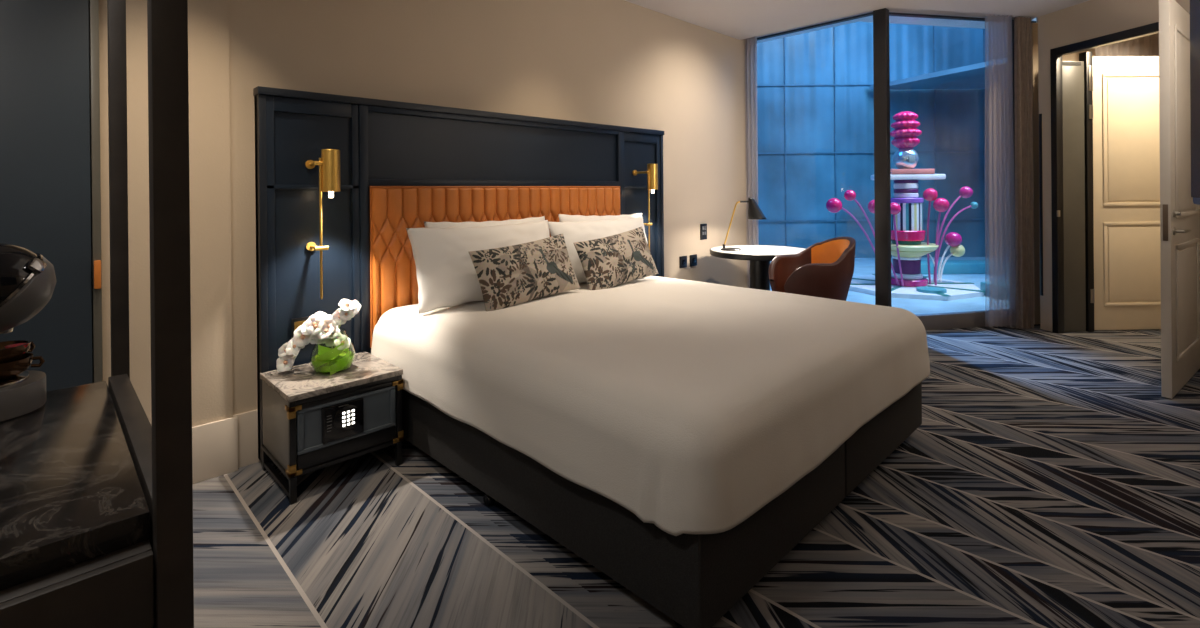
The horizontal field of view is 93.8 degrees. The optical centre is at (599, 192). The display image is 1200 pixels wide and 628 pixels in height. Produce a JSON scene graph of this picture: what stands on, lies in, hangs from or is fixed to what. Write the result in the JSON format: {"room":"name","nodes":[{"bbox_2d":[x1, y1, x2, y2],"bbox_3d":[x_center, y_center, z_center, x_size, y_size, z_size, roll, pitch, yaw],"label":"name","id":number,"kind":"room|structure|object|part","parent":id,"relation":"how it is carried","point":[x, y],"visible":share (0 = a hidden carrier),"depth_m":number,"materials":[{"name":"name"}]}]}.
{"room":"hotel room","nodes":[
{"label":"hotel room","id":0,"kind":"room"},
{"bbox_2d":[99,0,746,426],"bbox_3d":[-0.798,-0.178,3.513,6.510,2.858,0.145,-1,0,-45],"label":"wall","id":1,"kind":"structure","parent":0,"point":[608,62],"depth_m":3.09,"materials":[{"name":"paint"}]},
{"bbox_2d":[192,409,259,483],"bbox_3d":[-0.259,1.123,3.942,4.840,0.244,0.041,-1,0,-45],"label":"baseboard","id":2,"kind":"structure","parent":1,"relation":"attached to","point":[214,444],"depth_m":2.51,"materials":[{"name":"beige paint"}]},
{"bbox_2d":[253,86,664,461],"bbox_3d":[-0.527,0.366,3.615,2.940,1.725,0.102,-1,0,-45],"label":"headboard","id":3,"kind":"object","parent":1,"relation":"attached to","point":[403,165],"visible":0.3,"depth_m":2.98,"materials":[{"name":"blue paint"}]},
{"bbox_2d":[291,316,309,338],"bbox_3d":[-1.419,0.653,2.725,0.143,0.100,0.013,-1,0,-45],"label":"power socket","id":4,"kind":"object","parent":3,"relation":"attached to","point":[295,323],"visible":0.16,"depth_m":2.69,"materials":[{"name":"black paint"}]},
{"bbox_2d":[305,149,339,298],"bbox_3d":[-1.327,0.149,2.698,0.116,0.706,0.186,-1,0,-45],"label":"wall sconce","id":5,"kind":"object","parent":3,"relation":"attached to","point":[329,162],"visible":1,"depth_m":2.64,"materials":[{"name":"gold metal"}]},
{"bbox_3d":[-1.312,0.170,2.640,0.011,0.665,0.011,-1,0,-45],"label":"rod","id":6,"kind":"part","parent":5,"relation":"part of","materials":[{"name":"gold metal"}]},
{"bbox_3d":[-1.281,-0.105,2.672,0.082,0.199,0.082,-1,0,-45],"label":"lamp shade","id":7,"kind":"part","parent":5,"relation":"part of","materials":[{"name":"gold metal"}]},
{"bbox_3d":[-1.280,-0.030,2.672,0.060,0.110,0.060,-1,0,-45],"label":"bulb","id":8,"kind":"part","parent":5,"relation":"part of","materials":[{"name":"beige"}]},
{"bbox_3d":[-0.515,0.382,3.578,1.885,0.833,0.032,-1,0,-45],"label":"upholstered panel","id":9,"kind":"part","parent":3,"relation":"part of","materials":[{"name":"orange leather"}]},
{"bbox_2d":[633,164,657,249],"bbox_3d":[0.360,0.131,4.368,0.116,0.706,0.186,-1,0,-45],"label":"wall sconce","id":10,"kind":"object","parent":3,"relation":"attached to","point":[652,169],"visible":0.87,"depth_m":4.31,"materials":[{"name":"gold metal"}]},
{"bbox_3d":[0.376,0.151,4.310,0.011,0.665,0.011,-1,0,-45],"label":"rod","id":11,"kind":"part","parent":10,"relation":"part of","materials":[{"name":"gold metal"}]},
{"bbox_3d":[0.407,-0.123,4.343,0.082,0.199,0.082,-1,0,-45],"label":"lamp shade","id":12,"kind":"part","parent":10,"relation":"part of","materials":[{"name":"gold metal"}]},
{"bbox_2d":[680,256,686,267],"bbox_3d":[0.737,0.611,4.949,0.100,0.102,0.013,-1,0,-45],"label":"power socket","id":13,"kind":"object","parent":1,"relation":"attached to","point":[683,259],"visible":1,"depth_m":4.94,"materials":[{"name":"black paint"}]},
{"bbox_2d":[690,254,696,265],"bbox_3d":[0.843,0.609,5.054,0.100,0.102,0.013,-1,0,-45],"label":"power socket","id":14,"kind":"object","parent":1,"relation":"attached to","point":[693,258],"visible":1,"depth_m":5.05,"materials":[{"name":"black paint"}]},
{"bbox_2d":[700,224,706,239],"bbox_3d":[0.955,0.360,5.167,0.098,0.145,0.013,-1,0,-45],"label":"light switch","id":15,"kind":"object","parent":1,"relation":"attached to","point":[703,227],"visible":1,"depth_m":5.15,"materials":[{"name":"black paint"}]},
{"bbox_2d":[757,8,890,306],"bbox_3d":[2.017,-0.177,5.299,0.085,2.798,1.327,-1,0,-45],"label":"window","id":16,"kind":"structure","parent":1,"relation":"in","point":[881,60],"depth_m":4.83,"materials":[{"name":"black metal"}]},
{"bbox_3d":[1.965,-1.557,5.315,0.045,0.016,1.225,-1,0,-45],"label":"head frame","id":17,"kind":"part","parent":16,"relation":"part of","materials":[{"name":"metal"}]},
{"bbox_3d":[2.446,-0.180,4.865,0.085,2.798,0.107,-1,0,-45],"label":"corner post","id":18,"kind":"part","parent":16,"relation":"part of","materials":[{"name":"metal"}]},
{"bbox_2d":[757,15,1035,42],"bbox_3d":[2.794,-1.615,5.317,2.785,0.060,0.909,0,0,10],"label":"trim","id":19,"kind":"structure","parent":1,"relation":"attached to","point":[892,19],"depth_m":5.27,"materials":[{"name":"white dark aluminium"}]},
{"bbox_2d":[193,324,1199,627],"bbox_3d":[2.413,1.253,3.013,10.350,0.060,5.300,-1,0,-45],"label":"floor","id":20,"kind":"structure","parent":0,"point":[1046,479],"depth_m":2.04,"materials":[{"name":"carpet"}]},
{"bbox_2d":[0,0,102,391],"bbox_3d":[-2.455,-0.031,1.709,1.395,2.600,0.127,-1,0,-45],"label":"wardrobe","id":21,"kind":"object","parent":20,"relation":"on","point":[50,179],"visible":0.59,"depth_m":2.08,"materials":[{"name":"black paint"}]},
{"bbox_3d":[-1.928,0.314,2.154,0.021,0.108,0.022,-1,0,-45],"label":"handle","id":22,"kind":"part","parent":21,"relation":"part of","materials":[{"name":"orange leather"}]},
{"bbox_2d":[0,0,193,627],"bbox_3d":[-1.121,0.109,0.434,1.216,2.300,0.715,-1,0,-45],"label":"tall cabinet","id":23,"kind":"object","parent":20,"relation":"on","point":[149,583],"visible":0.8,"depth_m":0.61,"materials":[{"name":"black wood"}]},
{"bbox_2d":[0,381,149,590],"bbox_3d":[-1.124,0.375,0.444,1.141,0.032,0.625,-1,0,-45],"label":"countertop","id":24,"kind":"structure","parent":23,"relation":"on","point":[71,492],"depth_m":0.67,"materials":[{"name":"black stone"}]},
{"bbox_2d":[0,243,56,421],"bbox_3d":[-1.061,0.219,0.832,0.369,0.276,0.162,-1,0,-45],"label":"coffee machine","id":25,"kind":"object","parent":24,"relation":"on","point":[28,281],"visible":0.95,"depth_m":0.89,"materials":[{"name":"grey plastic"}]},
{"bbox_3d":[-0.981,0.215,0.920,0.032,0.030,0.032,-1,0,-45],"label":"spout","id":26,"kind":"part","parent":25,"relation":"part of","materials":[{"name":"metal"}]},
{"bbox_2d":[0,353,44,379],"bbox_3d":[-0.981,0.288,0.920,0.074,0.030,0.074,-1,0,0],"label":"espresso cup","id":27,"kind":"object","parent":25,"relation":"on","point":[8,370],"visible":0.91,"depth_m":0.92,"materials":[{"name":"brown ceramic"}]},
{"bbox_2d":[0,340,35,363],"bbox_3d":[-0.983,0.266,0.918,0.074,0.030,0.074,-1,0,-34],"label":"espresso cup","id":28,"kind":"object","parent":27,"relation":"on","point":[16,353],"visible":0.92,"depth_m":0.92,"materials":[{"name":"brown ceramic"}]},
{"bbox_2d":[5,343,27,352],"bbox_3d":[-0.960,0.257,0.924,0.028,0.016,0.028,-1,0,-45],"label":"capsule","id":29,"kind":"object","parent":28,"relation":"in","point":[17,344],"visible":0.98,"depth_m":0.92},
{"bbox_3d":[-0.975,0.264,0.959,0.006,0.020,0.018,0,0,11],"label":"handle","id":30,"kind":"part","parent":28,"relation":"part of","materials":[{"name":"ceramic"}]},
{"bbox_3d":[-0.951,0.286,0.950,0.018,0.020,0.006,-1,0,-45],"label":"handle","id":31,"kind":"part","parent":27,"relation":"part of","materials":[{"name":"ceramic"}]},
{"bbox_3d":[-0.910,0.118,0.906,0.019,0.027,0.027,-1,0,-23],"label":"lever","id":32,"kind":"part","parent":25,"relation":"part of","materials":[{"name":"silver metal"}]},
{"bbox_3d":[-0.939,0.106,1.096,0.026,2.300,0.030,-1,0,-45],"label":"post","id":33,"kind":"part","parent":23,"relation":"part of","materials":[{"name":"brown wood"}]},
{"bbox_3d":[-0.706,0.382,0.857,0.028,0.065,0.633,-1,0,-45],"label":"rail","id":34,"kind":"part","parent":23,"relation":"part of","materials":[{"name":"black wood"}]},
{"bbox_3d":[-0.473,0.103,0.619,0.032,2.300,0.033,-1,0,-45],"label":"post","id":35,"kind":"part","parent":23,"relation":"part of","materials":[{"name":"black wood"}]},
{"bbox_2d":[260,351,403,504],"bbox_3d":[-1.224,1.036,2.569,0.480,0.440,0.426,-1,0,-45],"label":"nightstand","id":36,"kind":"object","parent":20,"relation":"on","point":[293,400],"visible":0.99,"depth_m":2.43,"materials":[{"name":"black paint"}]},
{"bbox_3d":[-1.520,1.202,2.554,0.024,0.115,0.024,-1,0,-45],"label":"leg","id":37,"kind":"part","parent":36,"relation":"part of","materials":[{"name":"black paint"}]},
{"bbox_3d":[-1.382,1.231,2.415,0.020,0.018,0.368,-1,0,-45],"label":"foot rail","id":38,"kind":"part","parent":36,"relation":"part of","materials":[{"name":"black paint"}]},
{"bbox_3d":[-1.383,1.151,2.408,0.023,0.014,0.410,-1,0,-45],"label":"rail","id":39,"kind":"part","parent":36,"relation":"part of","materials":[{"name":"black paint"}]},
{"bbox_3d":[-1.245,1.200,2.276,0.024,0.115,0.024,-1,0,-45],"label":"leg","id":40,"kind":"part","parent":36,"relation":"part of","materials":[{"name":"black paint"}]},
{"bbox_2d":[310,328,355,374],"bbox_3d":[-1.227,0.727,2.579,0.190,0.182,0.190,-1,0,-45],"label":"glass vase","id":41,"kind":"object","parent":36,"relation":"on","point":[333,354],"visible":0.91,"depth_m":2.52,"materials":[{"name":"green glass"}]},
{"bbox_2d":[276,326,315,371],"bbox_3d":[-1.329,0.700,2.544,0.252,0.200,0.087,-1,0,-3],"label":"orchid spray","id":42,"kind":"object","parent":41,"relation":"in","point":[287,353],"visible":0.58,"depth_m":2.52,"materials":[{"name":"white plant"}]},
{"bbox_2d":[294,311,350,346],"bbox_3d":[-1.255,0.665,2.553,0.222,0.244,0.109,-1,0,-8],"label":"orchid spray","id":43,"kind":"object","parent":41,"relation":"in","point":[319,325],"visible":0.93,"depth_m":2.52,"materials":[{"name":"white plant"}]},
{"bbox_2d":[332,299,360,327],"bbox_3d":[-1.169,0.638,2.564,0.147,0.296,0.080,-1,0,-17],"label":"orchid spray","id":44,"kind":"object","parent":41,"relation":"in","point":[349,309],"visible":0.94,"depth_m":2.56,"materials":[{"name":"white plant"}]},
{"bbox_2d":[321,398,363,443],"bbox_3d":[-1.098,0.975,2.402,0.170,0.148,0.024,-1,0,-45],"label":"safe","id":45,"kind":"object","parent":36,"relation":"in","point":[344,419],"visible":1,"depth_m":2.39,"materials":[{"name":"black paint"}]},
{"bbox_3d":[-1.086,0.995,2.429,0.472,0.310,0.020,-1,0,-45],"label":"frame","id":46,"kind":"part","parent":36,"relation":"part of","materials":[{"name":"black paint"}]},
{"bbox_3d":[-1.087,0.976,2.429,0.412,0.183,0.018,-1,0,-45],"label":"drawer","id":47,"kind":"part","parent":36,"relation":"part of","materials":[{"name":"paint"}]},
{"bbox_3d":[-1.067,1.228,2.727,0.020,0.018,0.368,-1,0,-45],"label":"foot rail","id":48,"kind":"part","parent":36,"relation":"part of","materials":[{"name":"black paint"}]},
{"bbox_3d":[-0.929,1.196,2.588,0.024,0.115,0.024,-1,0,-45],"label":"leg","id":49,"kind":"part","parent":36,"relation":"part of","materials":[{"name":"black paint"}]},
{"bbox_2d":[402,382,921,627],"bbox_3d":[0.237,0.953,2.873,1.915,0.580,2.010,-1,0,-45],"label":"bed","id":50,"kind":"object","parent":20,"relation":"on","point":[694,580],"visible":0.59,"depth_m":1.84,"materials":[{"name":"grey fabric"}]},
{"bbox_2d":[371,276,929,535],"bbox_3d":[0.265,0.741,2.844,2.038,0.343,2.048,-1,0,-45],"label":"duvet","id":51,"kind":"object","parent":50,"relation":"on","point":[689,406],"visible":0.91,"depth_m":2.01,"materials":[{"name":"white fabric"}]},
{"bbox_2d":[406,220,549,313],"bbox_3d":[-0.605,0.382,3.125,0.939,0.417,0.229,-1,0,-41],"label":"pillow","id":52,"kind":"object","parent":51,"relation":"on","point":[445,270],"visible":0.61,"depth_m":2.90,"materials":[{"name":"fabric"}]},
{"bbox_2d":[424,216,544,227],"bbox_3d":[-0.629,0.371,3.313,0.841,0.437,0.153,-1,0,-41],"label":"pillow","id":53,"kind":"object","parent":51,"relation":"on","point":[530,219],"visible":0.06,"depth_m":3.26,"materials":[{"name":"fabric"}]},
{"bbox_2d":[469,233,579,310],"bbox_3d":[-0.393,0.430,3.067,0.179,0.372,0.676,0,0,40],"label":"cushion","id":54,"kind":"object","parent":51,"relation":"on","point":[508,276],"visible":0.99,"depth_m":2.98,"materials":[{"name":"fabric"}]},
{"bbox_2d":[548,216,647,283],"bbox_3d":[0.036,0.379,3.758,0.215,0.409,0.902,0,0,44],"label":"pillow","id":55,"kind":"object","parent":51,"relation":"on","point":[573,232],"visible":0.35,"depth_m":3.59,"materials":[{"name":"fabric"}]},
{"bbox_2d":[558,213,641,221],"bbox_3d":[0.041,0.366,3.978,0.846,0.457,0.150,-1,0,-41],"label":"pillow","id":56,"kind":"object","parent":51,"relation":"on","point":[562,217],"visible":0.11,"depth_m":3.88,"materials":[{"name":"fabric"}]},
{"bbox_2d":[573,226,658,289],"bbox_3d":[0.118,0.425,3.585,0.175,0.383,0.690,0,0,44],"label":"cushion","id":57,"kind":"object","parent":51,"relation":"on","point":[618,259],"visible":0.98,"depth_m":3.49,"materials":[{"name":"fabric"}]},
{"bbox_2d":[710,245,804,290],"bbox_3d":[1.369,0.859,4.803,0.840,0.741,0.840,-1,0,-45],"label":"round table","id":58,"kind":"object","parent":20,"relation":"on","point":[760,256],"visible":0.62,"depth_m":4.72,"materials":[{"name":"white marble"},{"name":"black metal"}]},
{"bbox_2d":[721,197,765,250],"bbox_3d":[1.226,0.266,4.793,0.390,0.447,0.170,-1,0,0],"label":"desk lamp","id":59,"kind":"object","parent":58,"relation":"on","point":[754,212],"visible":1,"depth_m":4.76,"materials":[{"name":"metal"}]},
{"bbox_3d":[1.124,0.267,4.793,0.148,0.390,0.013,-1,0,0],"label":"arm","id":60,"kind":"part","parent":59,"relation":"part of","materials":[{"name":"gold metal"}]},
{"bbox_3d":[1.342,0.135,4.793,0.156,0.187,0.156,-1,0,0],"label":"lamp shade","id":61,"kind":"part","parent":59,"relation":"part of","materials":[{"name":"black paint"}]},
{"bbox_2d":[769,237,855,300],"bbox_3d":[1.549,0.779,4.120,0.636,0.899,0.591,-1,0,-6],"label":"tub chair","id":62,"kind":"object","parent":20,"relation":"on","point":[825,269],"visible":0.49,"depth_m":3.92,"materials":[{"name":"leather"}]},
{"bbox_2d":[1079,52,1094,331],"bbox_3d":[4.231,-0.007,4.876,0.055,2.420,0.082,-1,0,-5],"label":"door frame","id":63,"kind":"structure","parent":20,"relation":"on","point":[1086,57],"depth_m":4.85,"materials":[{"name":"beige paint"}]},
{"bbox_2d":[1092,56,1160,329],"bbox_3d":[4.700,0.002,4.904,0.840,2.377,0.062,-1,0,-1],"label":"door","id":64,"kind":"structure","parent":63,"relation":"attached to","point":[1126,126],"depth_m":4.88,"materials":[{"name":"beige paint"}]},
{"bbox_2d":[624,0,1089,39],"bbox_3d":[1.127,-1.583,2.590,7.970,0.120,4.120,-1,0,-45],"label":"ceiling","id":65,"kind":"structure","parent":0,"point":[737,19],"depth_m":4.72,"materials":[{"name":"paint"}]},
{"bbox_2d":[745,37,758,287],"bbox_3d":[1.533,-0.174,5.644,0.037,2.776,0.137,-1,0,-45],"label":"sheer curtain","id":66,"kind":"object","parent":65,"relation":"hanging from","point":[752,232],"visible":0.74,"depth_m":5.65,"materials":[{"name":"white fabric"}]},
{"bbox_2d":[1014,16,1033,328],"bbox_3d":[3.750,-0.176,4.954,0.164,2.742,0.058,-1,0,-7],"label":"drape","id":67,"kind":"object","parent":65,"relation":"hanging from","point":[1022,26],"visible":1,"depth_m":4.95,"materials":[{"name":"fabric"}]},
{"bbox_2d":[1032,23,1095,323],"bbox_3d":[5.411,-0.188,5.459,2.965,2.758,0.080,-1,0,-11],"label":"wall","id":68,"kind":"structure","parent":0,"point":[1074,56],"depth_m":5.14,"materials":[{"name":"paint"}]},
{"bbox_2d":[889,12,1035,329],"bbox_3d":[3.275,-0.183,5.064,1.600,2.788,0.070,-1,0,-11],"label":"window","id":69,"kind":"structure","parent":68,"relation":"in","point":[967,319],"depth_m":5.13,"materials":[{"name":"black metal"}]},
{"bbox_3d":[3.264,-1.569,5.054,1.600,0.016,0.045,-1,0,-11],"label":"head frame","id":70,"kind":"part","parent":69,"relation":"part of","materials":[{"name":"metal"}]},
{"bbox_3d":[3.287,1.146,5.067,1.600,0.130,0.070,-1,0,-11],"label":"sill","id":71,"kind":"part","parent":69,"relation":"part of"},
{"bbox_3d":[3.923,-0.189,5.192,0.280,2.788,0.070,-1,0,-11],"label":"frame","id":72,"kind":"part","parent":69,"relation":"part of","materials":[{"name":"metal"}]},
{"bbox_2d":[1062,61,1085,331],"bbox_3d":[4.076,0.032,4.856,0.232,2.335,0.034,-1,0,-5],"label":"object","id":73,"kind":"structure","parent":68,"relation":"in","point":[1072,71],"depth_m":4.84,"materials":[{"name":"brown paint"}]},
{"bbox_2d":[1050,22,1158,333],"bbox_3d":[4.019,-0.015,4.365,0.068,2.442,0.990,-1,0,-11],"label":"door frame","id":74,"kind":"structure","parent":68,"relation":"attached to","point":[1056,54],"depth_m":4.80,"materials":[{"name":"black paint"}]},
{"bbox_2d":[1038,0,1189,331],"bbox_3d":[4.140,-0.173,3.920,0.100,2.758,2.150,-1,0,-11],"label":"wall","id":75,"kind":"structure","parent":68,"relation":"in","point":[1091,19],"depth_m":4.80,"materials":[{"name":"paint"}]},
{"bbox_2d":[1039,114,1042,295],"bbox_3d":[3.884,0.106,4.944,0.012,1.600,0.018,-1,0,-11],"label":"channel","id":76,"kind":"object","parent":75,"relation":"attached to","point":[1040,115],"visible":1,"depth_m":4.94,"materials":[{"name":"black paint"}]},
{"bbox_2d":[1159,0,1199,398],"bbox_3d":[3.724,0.021,3.564,0.971,2.362,0.114,-1,0,-36],"label":"door","id":77,"kind":"structure","parent":68,"relation":"in","point":[1179,216],"depth_m":3.36,"materials":[{"name":"paint"}]},
{"bbox_3d":[3.322,0.177,3.299,0.007,0.215,0.023,-1,0,-36],"label":"lock plate","id":78,"kind":"part","parent":77,"relation":"part of","materials":[{"name":"brown metal"}]},
{"bbox_3d":[3.460,0.228,3.335,0.157,0.048,0.059,-1,0,-36],"label":"handle","id":79,"kind":"part","parent":77,"relation":"part of","materials":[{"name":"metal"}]},
{"bbox_3d":[2.170,-0.150,0.798,6.710,2.758,0.120,-1,0,-45],"label":"wall","id":80,"kind":"structure","parent":0,"visible":0},
{"bbox_2d":[1190,0,1199,204],"bbox_3d":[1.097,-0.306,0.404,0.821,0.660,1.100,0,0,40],"label":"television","id":81,"kind":"object","parent":80,"relation":"attached to","point":[1194,4],"visible":1,"depth_m":1.04,"materials":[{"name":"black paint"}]},
{"bbox_3d":[0.799,-0.303,0.659,0.031,0.660,1.100,0,0,40],"label":"casing","id":82,"kind":"part","parent":81,"relation":"part of","materials":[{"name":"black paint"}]},
{"label":"outside","id":83,"kind":"structure","parent":0,"visible":0},
{"bbox_2d":[770,257,1008,313],"bbox_3d":[2.196,1.299,12.012,24.000,0.060,22.000,-1,0,-45],"label":"ground","id":84,"kind":"structure","parent":83,"point":[862,266],"depth_m":6.64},
{"bbox_2d":[757,22,1008,257],"bbox_3d":[0.578,-2.465,10.878,19.200,8.620,0.435,-1,0,0],"label":"building","id":85,"kind":"structure","parent":84,"relation":"on","point":[815,99],"depth_m":10.70,"materials":[{"name":"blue glass"}]},
{"bbox_2d":[826,111,985,300],"bbox_3d":[4.033,0.098,7.400,1.723,2.325,1.723,-1,0,-37],"label":"sculpture","id":86,"kind":"object","parent":84,"relation":"on","point":[907,232],"visible":0.95,"depth_m":7.25,"materials":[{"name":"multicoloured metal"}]},
{"bbox_3d":[3.437,0.676,7.401,0.701,1.044,0.026,-1,0,0],"label":"stem","id":87,"kind":"part","parent":86,"relation":"part of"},
{"bbox_3d":[3.553,0.610,7.401,0.522,1.173,0.026,-1,0,0],"label":"stem","id":88,"kind":"part","parent":86,"relation":"part of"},
{"bbox_3d":[3.682,0.687,7.201,0.315,1.021,0.026,-1,0,0],"label":"stem","id":89,"kind":"part","parent":86,"relation":"part of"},
{"bbox_3d":[3.801,0.698,7.151,0.131,0.990,0.026,-1,0,0],"label":"stem","id":90,"kind":"part","parent":86,"relation":"part of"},
{"bbox_3d":[4.039,0.708,7.401,0.738,0.066,0.738,-1,0,0],"label":"yellow platter","id":91,"kind":"part","parent":86,"relation":"part of","materials":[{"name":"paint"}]},
{"bbox_3d":[4.270,0.608,7.281,0.062,1.161,0.026,-1,0,0],"label":"stem","id":92,"kind":"part","parent":86,"relation":"part of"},
{"bbox_2d":[916,286,946,293],"bbox_3d":[4.043,1.189,6.852,0.320,0.036,0.320,-1,0,0],"label":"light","id":93,"kind":"object","parent":86,"relation":"on","point":[922,289],"depth_m":6.79,"materials":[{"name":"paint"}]},
{"bbox_3d":[4.341,0.672,7.201,0.105,1.030,0.026,-1,0,0],"label":"stem","id":94,"kind":"part","parent":86,"relation":"part of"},
{"bbox_3d":[4.560,0.878,7.402,0.221,0.535,0.026,-1,0,0],"label":"stem","id":95,"kind":"part","parent":86,"relation":"part of","materials":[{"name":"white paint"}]},
{"bbox_3d":[4.598,0.961,7.402,0.243,0.421,0.026,-1,0,0],"label":"stem","id":96,"kind":"part","parent":86,"relation":"part of","materials":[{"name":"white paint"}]},
{"bbox_3d":[4.615,0.586,7.401,0.442,1.197,0.026,-1,0,0],"label":"stem","id":97,"kind":"part","parent":86,"relation":"part of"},
{"bbox_3d":[4.666,0.671,7.401,0.544,1.028,0.026,-1,0,0],"label":"stem","id":98,"kind":"part","parent":86,"relation":"part of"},
{"bbox_2d":[870,57,1007,89],"bbox_3d":[8.296,-0.409,7.889,6.400,3.260,5.380,-1,0,0],"label":"canopy","id":99,"kind":"object","parent":84,"relation":"on","point":[992,74],"visible":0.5,"depth_m":9.66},
{"bbox_2d":[921,260,1008,273],"bbox_3d":[5.610,1.164,8.802,1.600,0.160,0.500,-1,0,0],"label":"bench","id":100,"kind":"object","parent":84,"relation":"on","point":[951,266],"visible":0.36,"depth_m":8.55,"materials":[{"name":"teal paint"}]},
{"bbox_2d":[980,281,1008,298],"bbox_3d":[4.960,1.173,6.752,0.550,0.160,0.350,-1,0,0],"label":"bench","id":101,"kind":"object","parent":84,"relation":"on","point":[1000,289],"visible":0.4,"depth_m":6.69,"materials":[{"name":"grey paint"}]},
{"bbox_3d":[5.582,-1.616,4.578,3.600,0.100,3.040,-1,0,-45],"label":"ceiling","id":102,"kind":"structure","parent":0,"visible":0},
{"bbox_2d":[1095,33,1158,55],"bbox_3d":[5.155,-1.306,5.195,1.400,0.400,0.073,-1,0,-10],"label":"wood panel","id":103,"kind":"object","parent":102,"relation":"hanging from","point":[1148,45],"visible":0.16,"depth_m":5.14,"materials":[{"name":"brown wood"}]}
]}

